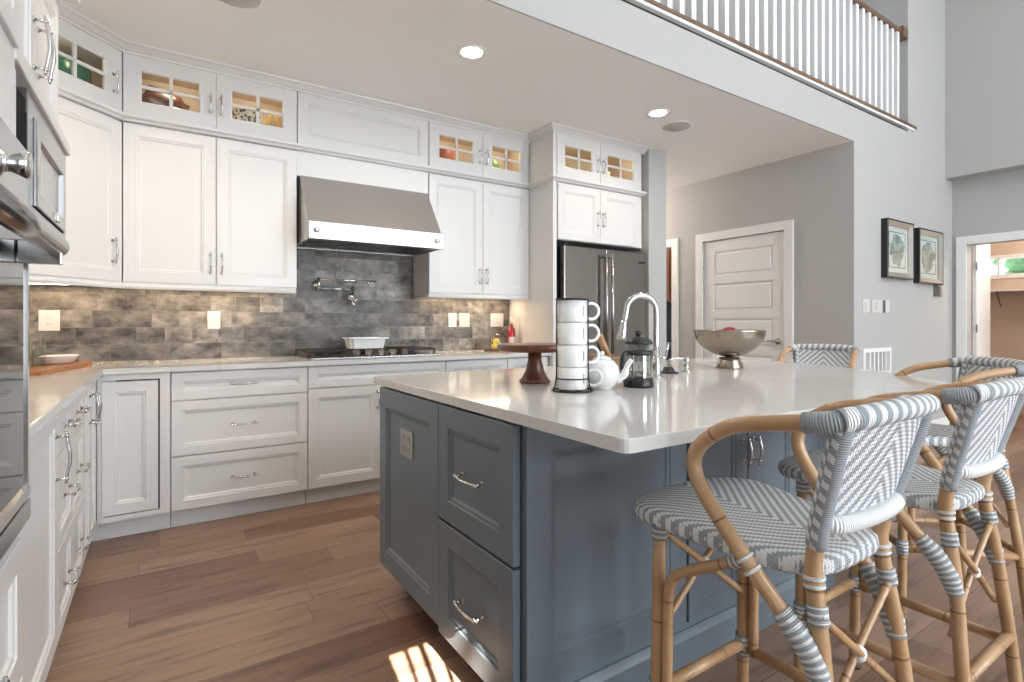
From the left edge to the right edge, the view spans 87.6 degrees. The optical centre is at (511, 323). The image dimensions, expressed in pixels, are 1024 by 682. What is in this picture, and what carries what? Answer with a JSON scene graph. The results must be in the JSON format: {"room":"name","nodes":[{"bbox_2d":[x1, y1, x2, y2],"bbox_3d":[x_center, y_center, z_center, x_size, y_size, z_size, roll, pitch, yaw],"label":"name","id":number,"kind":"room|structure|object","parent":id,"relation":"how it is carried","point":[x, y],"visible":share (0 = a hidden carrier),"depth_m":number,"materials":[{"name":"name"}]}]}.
{"room":"kitchen","nodes":[
{"label":"kitchen","id":0,"kind":"room"},
{"bbox_2d":[29,249,509,511],"bbox_3d":[-1.115,-0.223,4.251,4.575,2.745,0.160,0,0,-33],"label":"wall","id":1,"kind":"structure","parent":0,"point":[99,324],"depth_m":3.76,"materials":[{"name":"tile"}]},
{"bbox_2d":[38,310,59,330],"bbox_3d":[-2.696,-0.015,3.112,0.095,0.120,0.008,0,0,-33],"label":"wall outlet","id":2,"kind":"object","parent":1,"relation":"attached to","point":[48,320],"visible":1,"depth_m":3.11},
{"bbox_2d":[29,96,124,287],"bbox_3d":[-2.486,-0.678,2.831,0.699,0.960,0.704,0,0,-33],"label":"upper cabinet","id":3,"kind":"object","parent":1,"relation":"attached to","point":[94,165],"visible":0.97,"depth_m":2.88,"materials":[{"name":"white paint"}]},
{"bbox_2d":[58,18,122,128],"bbox_3d":[-2.496,-1.374,2.835,0.686,0.352,0.686,0,0,-33],"label":"upper cabinet","id":4,"kind":"object","parent":1,"relation":"attached to","point":[105,62],"visible":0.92,"depth_m":2.93,"materials":[{"name":"white paint"}]},
{"bbox_2d":[58,55,91,83],"bbox_3d":[-2.459,-1.343,2.979,0.180,0.250,0.180,0,0,-33],"label":"pot","id":5,"kind":"object","parent":4,"relation":"in","point":[65,65],"visible":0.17,"depth_m":2.93,"materials":[{"name":"ceramic"}]},
{"bbox_2d":[123,53,296,141],"bbox_3d":[-1.902,-1.374,3.418,0.940,0.352,0.348,0,0,-33],"label":"upper cabinet","id":6,"kind":"object","parent":1,"relation":"attached to","point":[211,98],"visible":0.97,"depth_m":3.32,"materials":[{"name":"white paint"}]},
{"bbox_2d":[142,84,189,109],"bbox_3d":[-2.155,-1.339,3.287,0.296,0.218,0.204,0,0,-33],"label":"wooden bowl","id":7,"kind":"object","parent":6,"relation":"in","point":[153,97],"visible":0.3,"depth_m":3.21,"materials":[{"name":"brown wood"}]},
{"bbox_2d":[232,109,262,123],"bbox_3d":[-1.759,-1.298,3.534,0.200,0.160,0.200,0,0,-33],"label":"patterned bowl","id":8,"kind":"object","parent":6,"relation":"in","point":[240,114],"visible":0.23,"depth_m":3.45,"materials":[{"name":"ceramic"}]},
{"bbox_2d":[265,114,279,126],"bbox_3d":[-1.635,-1.325,3.628,0.109,0.206,0.020,0,0,-33],"label":"ornament","id":9,"kind":"object","parent":6,"relation":"in","point":[270,116],"visible":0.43,"depth_m":3.63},
{"bbox_2d":[123,121,296,292],"bbox_3d":[-1.905,-0.678,3.422,0.941,0.960,0.356,0,0,-33],"label":"upper cabinet","id":10,"kind":"object","parent":1,"relation":"attached to","point":[201,212],"visible":1,"depth_m":3.27,"materials":[{"name":"white paint"}]},
{"bbox_2d":[207,311,219,328],"bbox_3d":[-1.994,-0.020,3.573,0.075,0.118,0.008,0,0,-33],"label":"wall outlet","id":11,"kind":"object","parent":1,"relation":"attached to","point":[213,317],"visible":1,"depth_m":3.57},
{"bbox_2d":[313,277,375,305],"bbox_3d":[-1.238,-0.230,3.967,0.456,0.205,0.108,0,0,-20],"label":"pot filler","id":12,"kind":"object","parent":1,"relation":"attached to","point":[317,283],"visible":1,"depth_m":3.95,"materials":[{"name":"silver metal"}]},
{"bbox_2d":[297,92,427,164],"bbox_3d":[-1.122,-1.374,3.962,0.955,0.352,0.314,0,0,-33],"label":"upper cabinet","id":13,"kind":"object","parent":1,"relation":"attached to","point":[322,122],"visible":0.86,"depth_m":3.81,"materials":[{"name":"white paint"}]},
{"bbox_2d":[297,175,442,257],"bbox_3d":[-1.042,-0.761,3.841,0.927,0.456,0.601,0,0,-33],"label":"range hood","id":14,"kind":"object","parent":1,"relation":"attached to","point":[332,215],"visible":0.98,"depth_m":3.67,"materials":[{"name":"metal"}]},
{"bbox_2d":[297,150,427,193],"bbox_3d":[-1.126,-1.074,3.968,0.955,0.168,0.299,0,0,-33],"label":"panel","id":15,"kind":"object","parent":14,"relation":"on","point":[309,164],"visible":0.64,"depth_m":3.82,"materials":[{"name":"white paint"}]},
{"bbox_2d":[448,313,456,326],"bbox_3d":[-0.506,-0.026,4.550,0.075,0.118,0.009,0,0,-33],"label":"light switch","id":16,"kind":"object","parent":1,"relation":"attached to","point":[452,317],"visible":1,"depth_m":4.54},
{"bbox_2d":[459,313,469,326],"bbox_3d":[-0.410,-0.026,4.614,0.100,0.118,0.008,0,0,-33],"label":"wall outlet","id":17,"kind":"object","parent":1,"relation":"attached to","point":[464,318],"visible":1,"depth_m":4.61,"materials":[{"name":"white"}]},
{"bbox_2d":[412,173,528,299],"bbox_3d":[-0.324,-0.678,4.460,0.944,0.960,0.356,0,0,-33],"label":"upper cabinet","id":18,"kind":"object","parent":1,"relation":"attached to","point":[484,226],"visible":1,"depth_m":4.32,"materials":[{"name":"white paint"}]},
{"bbox_2d":[428,121,528,182],"bbox_3d":[-0.317,-1.374,4.460,0.931,0.352,0.348,0,0,-33],"label":"upper cabinet","id":19,"kind":"object","parent":1,"relation":"attached to","point":[474,151],"visible":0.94,"depth_m":4.37,"materials":[{"name":"white paint"}]},
{"bbox_2d":[439,149,454,159],"bbox_3d":[-0.553,-1.304,4.339,0.180,0.170,0.180,0,0,-33],"label":"pot","id":20,"kind":"object","parent":19,"relation":"in","point":[443,153],"visible":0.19,"depth_m":4.26,"materials":[{"name":"ceramic"}]},
{"bbox_2d":[490,314,502,326],"bbox_3d":[-0.134,-0.026,4.794,0.135,0.118,0.009,0,0,-33],"label":"light switch","id":21,"kind":"object","parent":1,"relation":"attached to","point":[496,320],"visible":1,"depth_m":4.79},
{"bbox_2d":[557,182,640,250],"bbox_3d":[0.617,-0.921,4.873,0.998,0.473,0.694,0,0,-33],"label":"upper cabinet","id":22,"kind":"object","parent":1,"relation":"attached to","point":[589,217],"visible":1,"depth_m":4.59,"materials":[{"name":"white paint"}]},
{"bbox_2d":[58,84,646,196],"bbox_3d":[-0.770,-1.178,3.777,4.591,0.038,0.441,0,0,-33],"label":"trim ledge","id":23,"kind":"object","parent":22,"relation":"on","point":[64,92],"visible":0.9,"depth_m":3.58,"materials":[{"name":"white paint"}]},
{"bbox_2d":[557,133,640,190],"bbox_3d":[0.681,-1.374,4.777,0.997,0.352,0.462,0,0,-33],"label":"upper cabinet","id":24,"kind":"object","parent":23,"relation":"on","point":[577,158],"visible":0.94,"depth_m":4.65,"materials":[{"name":"white paint"}]},
{"bbox_2d":[58,0,851,189],"bbox_3d":[0.293,-1.742,5.442,8.235,0.295,4.224,0,0,-33],"label":"ceiling","id":25,"kind":"structure","parent":0,"point":[533,74],"depth_m":3.35,"materials":[{"name":"paint"}]},
{"bbox_2d":[216,0,262,9],"bbox_3d":[-1.341,-1.591,2.588,0.248,0.008,0.248,0,0,-33],"label":"ceiling speaker","id":26,"kind":"object","parent":25,"relation":"attached to","point":[237,4],"visible":1,"depth_m":2.66,"materials":[{"name":"grey"}]},
{"bbox_2d":[219,0,259,7],"bbox_3d":[-1.341,-1.592,2.588,0.230,0.006,0.230,0,0,-33],"label":"grille","id":27,"kind":"object","parent":26,"relation":"attached to","point":[231,3],"depth_m":2.66,"materials":[{"name":"grey"}]},
{"bbox_2d":[457,44,486,60],"bbox_3d":[-0.236,-1.592,3.147,0.180,0.006,0.180,0,0,-33],"label":"recessed light","id":28,"kind":"object","parent":25,"relation":"in","point":[471,52],"visible":1,"depth_m":3.15,"materials":[{"name":"white"}]},
{"bbox_2d":[646,108,670,117],"bbox_3d":[1.111,-1.592,4.056,0.180,0.006,0.180,0,0,-33],"label":"recessed light","id":29,"kind":"object","parent":25,"relation":"in","point":[660,112],"visible":1,"depth_m":4.06,"materials":[{"name":"white"}]},
{"bbox_2d":[661,120,692,131],"bbox_3d":[1.333,-1.591,4.327,0.248,0.008,0.248,0,0,-33],"label":"ceiling speaker","id":30,"kind":"object","parent":25,"relation":"attached to","point":[681,125],"visible":1,"depth_m":4.32,"materials":[{"name":"grey"}]},
{"bbox_2d":[46,415,1023,681],"bbox_3d":[3.031,1.200,3.127,10.700,0.100,11.300,0,0,-33],"label":"floor","id":31,"kind":"structure","parent":0,"point":[303,592],"depth_m":2.14,"materials":[{"name":"brown wood"}]},
{"bbox_2d":[0,0,22,681],"bbox_3d":[-1.119,-0.220,0.707,0.670,2.740,0.810,0,0,-33],"label":"oven tower","id":32,"kind":"object","parent":31,"relation":"on","point":[11,563],"visible":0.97,"depth_m":1.11,"materials":[{"name":"white paint"}]},
{"bbox_2d":[0,44,69,559],"bbox_3d":[-1.089,-0.055,0.752,0.656,0.990,0.752,0,0,-33],"label":"wall oven","id":33,"kind":"object","parent":32,"relation":"in","point":[26,239],"visible":1,"depth_m":1.07,"materials":[{"name":"silver metal"}]},
{"bbox_2d":[16,415,72,681],"bbox_3d":[-1.527,0.709,1.313,0.636,0.883,0.646,0,0,-33],"label":"base cabinet","id":34,"kind":"object","parent":31,"relation":"on","point":[39,534],"visible":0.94,"depth_m":1.55,"materials":[{"name":"white paint"}]},
{"bbox_2d":[29,350,550,438],"bbox_3d":[-0.820,0.251,2.868,3.525,0.030,2.470,0,0,-33],"label":"countertop","id":35,"kind":"structure","parent":34,"relation":"on","point":[49,394],"depth_m":2.92,"materials":[{"name":"stone"}]},
{"bbox_2d":[29,361,91,374],"bbox_3d":[-2.342,0.226,2.723,0.200,0.020,0.715,0,0,-19],"label":"cutting board","id":36,"kind":"object","parent":35,"relation":"on","point":[40,369],"visible":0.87,"depth_m":2.65,"materials":[{"name":"brown wood"}]},
{"bbox_2d":[37,354,80,363],"bbox_3d":[-2.423,0.194,2.859,0.172,0.043,0.248,0,0,-33],"label":"serving dish","id":37,"kind":"object","parent":36,"relation":"on","point":[57,358],"visible":1,"depth_m":2.80,"materials":[{"name":"ceramic"}]},
{"bbox_2d":[294,346,441,359],"bbox_3d":[-1.028,0.208,3.832,0.910,0.056,0.505,0,0,-33],"label":"gas cooktop","id":38,"kind":"object","parent":35,"relation":"in","point":[394,351],"visible":0.98,"depth_m":3.69,"materials":[{"name":"metal"}]},
{"bbox_2d":[342,337,388,348],"bbox_3d":[-1.065,0.142,3.871,0.310,0.077,0.190,0,0,-33],"label":"casserole dish","id":39,"kind":"object","parent":38,"relation":"on","point":[351,342],"visible":1,"depth_m":3.80,"materials":[{"name":"ceramic"}]},
{"bbox_2d":[507,317,515,342],"bbox_3d":[-0.005,0.091,4.698,0.072,0.290,0.072,0,0,-33],"label":"wine bottle","id":40,"kind":"object","parent":35,"relation":"on","point":[511,338],"visible":0.76,"depth_m":4.67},
{"bbox_2d":[58,402,80,641],"bbox_3d":[-1.798,0.709,1.726,0.636,0.883,0.338,0,0,-33],"label":"base cabinet","id":41,"kind":"object","parent":31,"relation":"on","point":[65,582],"visible":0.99,"depth_m":1.89,"materials":[{"name":"white paint"}]},
{"bbox_2d":[71,392,91,597],"bbox_3d":[-1.985,0.709,2.010,0.636,0.883,0.338,0,0,-33],"label":"base cabinet","id":42,"kind":"object","parent":31,"relation":"on","point":[77,404],"visible":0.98,"depth_m":2.18,"materials":[{"name":"white paint"}]},
{"bbox_2d":[82,381,101,563],"bbox_3d":[-2.235,0.709,2.391,0.636,0.883,0.568,0,0,-33],"label":"base cabinet","id":43,"kind":"object","parent":31,"relation":"on","point":[90,396],"visible":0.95,"depth_m":2.50,"materials":[{"name":"white paint"}]},
{"bbox_2d":[91,372,169,541],"bbox_3d":[-2.212,0.709,3.078,0.403,0.883,0.592,0,0,-33],"label":"base cabinet","id":44,"kind":"object","parent":31,"relation":"on","point":[133,427],"visible":0.91,"depth_m":2.86,"materials":[{"name":"white paint"}]},
{"bbox_2d":[170,366,306,527],"bbox_3d":[-1.729,0.709,3.370,0.719,0.883,0.634,0,0,-33],"label":"base cabinet","id":45,"kind":"object","parent":31,"relation":"on","point":[238,437],"visible":1,"depth_m":3.14,"materials":[{"name":"white paint"}]},
{"bbox_2d":[305,360,444,503],"bbox_3d":[-1.028,0.709,3.831,0.949,0.883,0.634,0,0,-33],"label":"base cabinet","id":46,"kind":"object","parent":31,"relation":"on","point":[343,401],"visible":0.45,"depth_m":3.48,"materials":[{"name":"white paint"}]},
{"bbox_2d":[444,358,506,371],"bbox_3d":[-0.407,0.709,4.239,0.530,0.883,0.634,0,0,-33],"label":"base cabinet","id":47,"kind":"object","parent":31,"relation":"on","point":[487,363],"visible":0.2,"depth_m":4.00,"materials":[{"name":"white paint"}]},
{"bbox_2d":[507,356,547,368],"bbox_3d":[-0.017,0.709,4.495,0.395,0.883,0.634,0,0,-33],"label":"base cabinet","id":48,"kind":"object","parent":31,"relation":"on","point":[512,362],"visible":0.1,"depth_m":4.22,"materials":[{"name":"white paint"}]},
{"bbox_2d":[510,132,556,365],"bbox_3d":[0.170,-0.200,4.609,0.035,2.700,0.647,0,0,-33],"label":"panel","id":49,"kind":"object","parent":31,"relation":"on","point":[534,319],"visible":0.5,"depth_m":4.45,"materials":[{"name":"white paint"}]},
{"bbox_2d":[557,243,645,365],"bbox_3d":[0.642,0.242,4.846,0.975,1.796,0.754,0,0,-33],"label":"refrigerator","id":50,"kind":"object","parent":31,"relation":"on","point":[608,278],"visible":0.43,"depth_m":4.55,"materials":[{"name":"metal"}]},
{"bbox_2d":[380,387,834,681],"bbox_3d":[0.400,0.709,2.270,1.678,0.882,1.114,0,0,-33],"label":"kitchen island","id":51,"kind":"object","parent":31,"relation":"on","point":[528,550],"visible":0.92,"depth_m":1.63,"materials":[{"name":"paint"}]},
{"bbox_2d":[400,427,412,459],"bbox_3d":[-0.410,0.467,2.070,0.008,0.105,0.125,0,0,-33],"label":"island outlet","id":52,"kind":"object","parent":51,"relation":"attached to","point":[406,437],"visible":1,"depth_m":2.06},
{"bbox_2d":[374,357,947,453],"bbox_3d":[0.836,0.251,2.401,2.466,0.030,1.545,0,0,-33],"label":"island countertop","id":53,"kind":"structure","parent":51,"relation":"on","point":[679,407],"depth_m":1.72,"materials":[{"name":"stone"}]},
{"bbox_2d":[497,343,558,383],"bbox_3d":[0.091,0.159,2.130,0.300,0.153,0.300,0,0,-33],"label":"cake stand","id":54,"kind":"object","parent":53,"relation":"on","point":[534,373],"visible":0.88,"depth_m":2.08,"materials":[{"name":"brown wood"}]},
{"bbox_2d":[551,298,592,393],"bbox_3d":[0.210,0.075,1.857,0.145,0.321,0.145,0,0,-33],"label":"mug rack","id":55,"kind":"object","parent":53,"relation":"on","point":[556,299],"visible":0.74,"depth_m":1.83,"materials":[{"name":"black metal"}]},
{"bbox_2d":[557,367,602,389],"bbox_3d":[0.229,0.190,1.863,0.145,0.076,0.105,0,0,-18],"label":"mug","id":56,"kind":"object","parent":55,"relation":"in","point":[562,372],"visible":0.95,"depth_m":1.81,"materials":[{"name":"ceramic"}]},
{"bbox_2d":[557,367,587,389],"bbox_3d":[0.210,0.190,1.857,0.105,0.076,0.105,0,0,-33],"label":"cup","id":57,"kind":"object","parent":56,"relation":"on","point":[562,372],"depth_m":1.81,"materials":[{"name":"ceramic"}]},
{"bbox_2d":[557,345,599,367],"bbox_3d":[0.230,0.114,1.870,0.152,0.076,0.106,0,0,-33],"label":"mug","id":58,"kind":"object","parent":56,"relation":"on","point":[568,356],"visible":0.93,"depth_m":1.81,"materials":[{"name":"ceramic"}]},
{"bbox_2d":[557,323,599,344],"bbox_3d":[0.230,0.037,1.870,0.152,0.076,0.106,0,0,-33],"label":"mug","id":59,"kind":"object","parent":58,"relation":"on","point":[567,333],"visible":0.93,"depth_m":1.81,"materials":[{"name":"ceramic"}]},
{"bbox_2d":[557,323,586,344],"bbox_3d":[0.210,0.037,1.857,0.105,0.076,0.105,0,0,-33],"label":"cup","id":60,"kind":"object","parent":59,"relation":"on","point":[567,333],"depth_m":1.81,"materials":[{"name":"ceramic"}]},
{"bbox_2d":[557,300,599,322],"bbox_3d":[0.230,-0.039,1.870,0.152,0.076,0.106,0,0,-33],"label":"mug","id":61,"kind":"object","parent":59,"relation":"on","point":[568,311],"visible":0.98,"depth_m":1.81,"materials":[{"name":"ceramic"}]},
{"bbox_2d":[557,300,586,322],"bbox_3d":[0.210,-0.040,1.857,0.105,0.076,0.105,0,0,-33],"label":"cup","id":62,"kind":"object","parent":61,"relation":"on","point":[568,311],"depth_m":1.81,"materials":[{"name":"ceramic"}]},
{"bbox_2d":[587,354,628,370],"bbox_3d":[0.433,0.191,2.438,0.202,0.090,0.202,0,0,-33],"label":"wicker basket","id":63,"kind":"object","parent":53,"relation":"on","point":[615,357],"visible":0.16,"depth_m":2.36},
{"bbox_2d":[595,333,611,355],"bbox_3d":[0.426,0.124,2.443,0.106,0.155,0.036,0,0,-30],"label":"pestle","id":64,"kind":"object","parent":63,"relation":"in","point":[601,340],"visible":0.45,"depth_m":2.42,"materials":[{"name":"brown wood"}]},
{"bbox_2d":[587,351,633,389],"bbox_3d":[0.327,0.168,1.916,0.140,0.136,0.173,0,0,-33],"label":"teapot","id":65,"kind":"object","parent":53,"relation":"on","point":[609,369],"visible":0.75,"depth_m":1.88,"materials":[{"name":"ceramic"}]},
{"bbox_2d":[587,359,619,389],"bbox_3d":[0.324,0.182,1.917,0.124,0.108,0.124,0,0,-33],"label":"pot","id":66,"kind":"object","parent":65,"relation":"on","point":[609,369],"depth_m":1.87,"materials":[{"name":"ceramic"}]},
{"bbox_2d":[620,330,653,387],"bbox_3d":[0.456,0.130,1.980,0.139,0.211,0.112,0,0,-4],"label":"press","id":67,"kind":"object","parent":53,"relation":"on","point":[644,381],"visible":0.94,"depth_m":1.94,"materials":[{"name":"glass"}]},
{"bbox_2d":[616,293,668,377],"bbox_3d":[0.556,0.053,2.293,0.228,0.366,0.062,0,0,-7],"label":"kitchen faucet","id":68,"kind":"object","parent":53,"relation":"on","point":[621,335],"visible":0.96,"depth_m":2.29,"materials":[{"name":"silver metal"}]},
{"bbox_2d":[661,366,678,373],"bbox_3d":[0.738,0.221,2.519,0.092,0.030,0.092,0,0,-33],"label":"stopper","id":69,"kind":"object","parent":53,"relation":"on","point":[667,369],"visible":0.91,"depth_m":2.50,"materials":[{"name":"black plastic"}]},
{"bbox_2d":[668,357,691,371],"bbox_3d":[0.812,0.200,2.570,0.115,0.072,0.052,0,0,-20],"label":"soap dispenser","id":70,"kind":"object","parent":53,"relation":"on","point":[686,360],"visible":1,"depth_m":2.57,"materials":[{"name":"silver metal"}]},
{"bbox_2d":[694,329,766,368],"bbox_3d":[1.140,0.136,2.800,0.354,0.200,0.354,0,0,-33],"label":"pedestal bowl","id":71,"kind":"object","parent":53,"relation":"on","point":[728,344],"visible":0.99,"depth_m":2.69,"materials":[{"name":"silver metal"}]},
{"bbox_2d":[666,303,671,359],"bbox_3d":[2.163,0.425,7.492,0.358,1.410,1.250,0,0,-33],"label":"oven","id":72,"kind":"object","parent":31,"relation":"on","point":[668,305],"visible":0.1,"depth_m":7.46,"materials":[{"name":"black metal"}]},
{"bbox_2d":[634,393,940,681],"bbox_3d":[0.581,0.645,1.198,0.438,1.013,0.550,0,0,-33],"label":"bar stool","id":73,"kind":"object","parent":31,"relation":"on","point":[872,448],"visible":1,"depth_m":1.08,"materials":[{"name":"wicker"}]},
{"bbox_2d":[777,344,858,367],"bbox_3d":[1.916,0.645,3.368,0.438,1.013,0.550,0,0,41],"label":"bar stool","id":74,"kind":"object","parent":31,"relation":"on","point":[838,355],"visible":0.31,"depth_m":3.53,"materials":[{"name":"wicker"}]},
{"bbox_2d":[778,377,1023,681],"bbox_3d":[1.102,0.645,1.540,0.438,1.013,0.550,0,0,-33],"label":"bar stool","id":75,"kind":"object","parent":31,"relation":"on","point":[989,412],"visible":0.65,"depth_m":1.36,"materials":[{"name":"wicker"}]},
{"bbox_2d":[889,356,1023,623],"bbox_3d":[1.715,0.645,2.195,0.550,1.013,0.438,0,0,11],"label":"bar stool","id":76,"kind":"object","parent":31,"relation":"on","point":[972,368],"visible":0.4,"depth_m":2.04,"materials":[{"name":"wicker"}]},
{"bbox_2d":[628,149,665,360],"bbox_3d":[0.481,-0.223,6.221,0.235,2.745,3.130,0,0,-33],"label":"panel","id":77,"kind":"structure","parent":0,"point":[653,162],"depth_m":4.90,"materials":[{"name":"wood"}]},
{"bbox_2d":[56,0,653,154],"bbox_3d":[-0.749,-1.570,3.773,4.621,0.048,0.471,0,0,-33],"label":"crown molding","id":78,"kind":"structure","parent":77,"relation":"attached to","point":[66,13],"depth_m":3.57,"materials":[{"name":"white paint"}]},
{"bbox_2d":[660,0,696,20],"bbox_3d":[-0.304,-3.220,5.394,7.185,2.660,0.150,0,0,-33],"label":"wall","id":79,"kind":"structure","parent":0,"point":[660,0],"depth_m":7.00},
{"bbox_2d":[487,0,951,419],"bbox_3d":[1.423,-1.700,3.721,8.235,5.700,0.130,0,0,-33],"label":"wall","id":80,"kind":"structure","parent":0,"point":[888,170],"depth_m":4.86,"materials":[{"name":"paint"}]},
{"bbox_2d":[626,0,914,130],"bbox_3d":[1.806,-1.931,3.900,5.300,0.022,0.032,0,0,-33],"label":"trim","id":81,"kind":"structure","parent":80,"relation":"attached to","point":[641,3],"depth_m":3.86,"materials":[{"name":"wood"}]},
{"bbox_2d":[621,0,916,129],"bbox_3d":[2.049,-2.426,4.103,4.730,0.968,0.120,0,0,-33],"label":"loft railing","id":82,"kind":"object","parent":81,"relation":"on","point":[847,47],"visible":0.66,"depth_m":4.43,"materials":[{"name":"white wood"}]},
{"bbox_2d":[862,299,868,311],"bbox_3d":[3.177,-0.155,4.790,0.125,0.118,0.009,0,0,-33],"label":"light switch","id":83,"kind":"object","parent":80,"relation":"attached to","point":[865,302],"visible":1,"depth_m":4.78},
{"bbox_2d":[871,300,881,312],"bbox_3d":[3.352,-0.155,4.905,0.200,0.118,0.009,0,0,-33],"label":"light switch","id":84,"kind":"object","parent":80,"relation":"attached to","point":[876,305],"visible":1,"depth_m":4.89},
{"bbox_2d":[862,347,891,372],"bbox_3d":[3.357,0.355,4.907,0.560,0.250,0.012,0,0,-33],"label":"air vent","id":85,"kind":"object","parent":80,"relation":"in","point":[874,359],"visible":0.8,"depth_m":4.91,"materials":[{"name":"grey"}]},
{"bbox_2d":[883,300,889,312],"bbox_3d":[3.505,-0.155,4.999,0.092,0.120,0.020,0,0,-33],"label":"thermostat","id":86,"kind":"object","parent":80,"relation":"attached to","point":[886,303],"visible":1,"depth_m":4.98,"materials":[{"name":"plastic"}]},
{"bbox_2d":[881,218,913,279],"bbox_3d":[3.679,-0.695,5.091,0.570,0.550,0.058,0,0,-33],"label":"framed picture","id":87,"kind":"object","parent":80,"relation":"attached to","point":[897,236],"visible":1,"depth_m":5.09,"materials":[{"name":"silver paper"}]},
{"bbox_2d":[889,234,904,267],"bbox_3d":[3.676,-0.689,5.096,0.330,0.316,0.001,0,0,-33],"label":"print","id":88,"kind":"object","parent":87,"relation":"attached to","point":[896,241],"depth_m":5.09},
{"bbox_2d":[913,227,943,284],"bbox_3d":[4.281,-0.675,5.486,0.600,0.550,0.058,0,0,-33],"label":"framed picture","id":89,"kind":"object","parent":80,"relation":"attached to","point":[928,244],"visible":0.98,"depth_m":5.49,"materials":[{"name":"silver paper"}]},
{"bbox_2d":[921,242,934,272],"bbox_3d":[4.288,-0.671,5.498,0.362,0.320,0.001,0,0,-33],"label":"print","id":90,"kind":"object","parent":89,"relation":"attached to","point":[927,248],"depth_m":5.49},
{"bbox_2d":[933,285,941,296],"bbox_3d":[4.500,-0.338,5.645,0.140,0.115,0.033,0,0,-33],"label":"keypad","id":91,"kind":"object","parent":80,"relation":"attached to","point":[937,290],"visible":1,"depth_m":5.61,"materials":[{"name":"plastic"}]},
{"bbox_2d":[931,417,949,424],"bbox_3d":[3.935,1.085,5.285,2.240,0.130,0.015,0,0,-33],"label":"baseboard","id":92,"kind":"structure","parent":80,"relation":"attached to","point":[944,420],"depth_m":5.71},
{"bbox_2d":[666,145,837,358],"bbox_3d":[1.850,-0.223,6.536,0.130,2.745,4.106,0,0,-33],"label":"wall","id":93,"kind":"structure","parent":0,"point":[803,188],"depth_m":5.13,"materials":[{"name":"paint"}]},
{"bbox_2d":[666,238,678,357],"bbox_3d":[1.594,0.077,6.790,0.020,2.145,1.280,0,0,-33],"label":"trim","id":94,"kind":"structure","parent":93,"relation":"attached to","point":[674,243],"depth_m":6.27,"materials":[{"name":"wood"}]},
{"bbox_2d":[703,231,783,360],"bbox_3d":[2.396,0.122,5.592,0.104,2.045,0.937,0,0,-33],"label":"door","id":95,"kind":"structure","parent":93,"relation":"in","point":[744,276],"depth_m":5.52,"materials":[{"name":"paint"}]},
{"bbox_2d":[696,219,793,361],"bbox_3d":[2.389,0.077,5.580,0.020,2.145,1.115,0,0,-33],"label":"trim","id":96,"kind":"structure","parent":93,"relation":"attached to","point":[787,226],"depth_m":5.25,"materials":[{"name":"wood"}]},
{"bbox_2d":[708,0,892,40],"bbox_3d":[3.291,-3.220,6.346,0.130,2.660,2.206,0,0,-33],"label":"wall","id":97,"kind":"structure","parent":0,"point":[884,7],"depth_m":5.49,"materials":[{"name":"paint"}]},
{"bbox_2d":[945,0,1023,180],"bbox_3d":[6.774,-3.058,2.993,0.390,2.985,6.964,0,0,-33],"label":"wall","id":98,"kind":"structure","parent":0,"point":[984,39],"depth_m":5.52,"materials":[{"name":"paint"}]},
{"bbox_2d":[952,169,1023,382],"bbox_3d":[6.833,-0.207,3.031,0.130,2.715,6.964,0,0,-33],"label":"wall","id":99,"kind":"structure","parent":0,"point":[993,203],"depth_m":5.70,"materials":[{"name":"paint"}]},
{"bbox_2d":[972,244,989,356],"bbox_3d":[5.254,0.085,5.973,0.460,2.110,0.045,0,0,-33],"label":"door","id":100,"kind":"structure","parent":99,"relation":"in","point":[980,253],"depth_m":5.92,"materials":[{"name":"paint"}]},
{"bbox_2d":[956,230,1023,379],"bbox_3d":[5.200,0.105,5.381,0.020,2.090,1.165,0,0,-33],"label":"trim","id":101,"kind":"structure","parent":99,"relation":"attached to","point":[961,242],"depth_m":5.81,"materials":[{"name":"wood"}]},
{"bbox_2d":[971,241,1023,414],"bbox_3d":[6.835,-0.200,6.105,0.130,2.700,3.100,0,0,-33],"label":"wall","id":102,"kind":"structure","parent":0,"point":[1007,320],"depth_m":6.80,"materials":[{"name":"paint"}]},
{"bbox_2d":[990,253,1023,278],"bbox_3d":[6.459,-0.720,6.606,0.080,0.300,1.050,0,0,-33],"label":"window","id":103,"kind":"structure","parent":102,"relation":"in","point":[998,275],"depth_m":6.81,"materials":[{"name":"white wood"}]},
{"bbox_2d":[990,289,1023,306],"bbox_3d":[6.479,-0.308,6.254,0.298,0.205,1.540,0,0,-33],"label":"wall shelf","id":104,"kind":"object","parent":102,"relation":"attached to","point":[1013,290],"visible":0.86,"depth_m":6.69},
{"bbox_3d":[-1.324,-1.700,0.267,0.150,5.700,11.300,0,0,-33],"label":"wall","id":105,"kind":"structure","parent":0,"visible":0},
{"bbox_2d":[15,0,79,155],"bbox_3d":[-1.591,-0.913,1.403,0.628,1.357,0.868,0,0,-33],"label":"upper cabinet","id":106,"kind":"object","parent":105,"relation":"attached to","point":[36,59],"visible":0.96,"depth_m":1.56,"materials":[{"name":"white paint"}]},
{"bbox_2d":[16,85,65,239],"bbox_3d":[-1.555,-0.420,1.396,0.534,0.340,0.815,0,0,-33],"label":"microwave","id":107,"kind":"object","parent":106,"relation":"in","point":[47,187],"visible":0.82,"depth_m":1.49,"materials":[{"name":"silver metal"}]},
{"label":"outside","id":108,"kind":"structure","parent":0,"visible":0},
{"bbox_2d":[991,258,1023,273],"bbox_3d":[8.328,-0.607,8.248,1.116,3.176,4.590,0,0,-33],"label":"hedge","id":109,"kind":"object","parent":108,"point":[1016,265],"visible":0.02,"depth_m":8.54,"materials":[{"name":"green plant"}]},
{"bbox_3d":[2.722,-0.223,7.112,0.140,2.745,4.100,0,0,-33],"label":"wall","id":110,"kind":"structure","parent":0,"visible":0},
{"bbox_2d":[666,249,671,302],"bbox_3d":[2.170,-0.820,7.497,0.340,1.060,1.250,0,0,-33],"label":"pantry cabinet","id":111,"kind":"object","parent":110,"relation":"attached to","point":[668,251],"visible":0.04,"depth_m":7.25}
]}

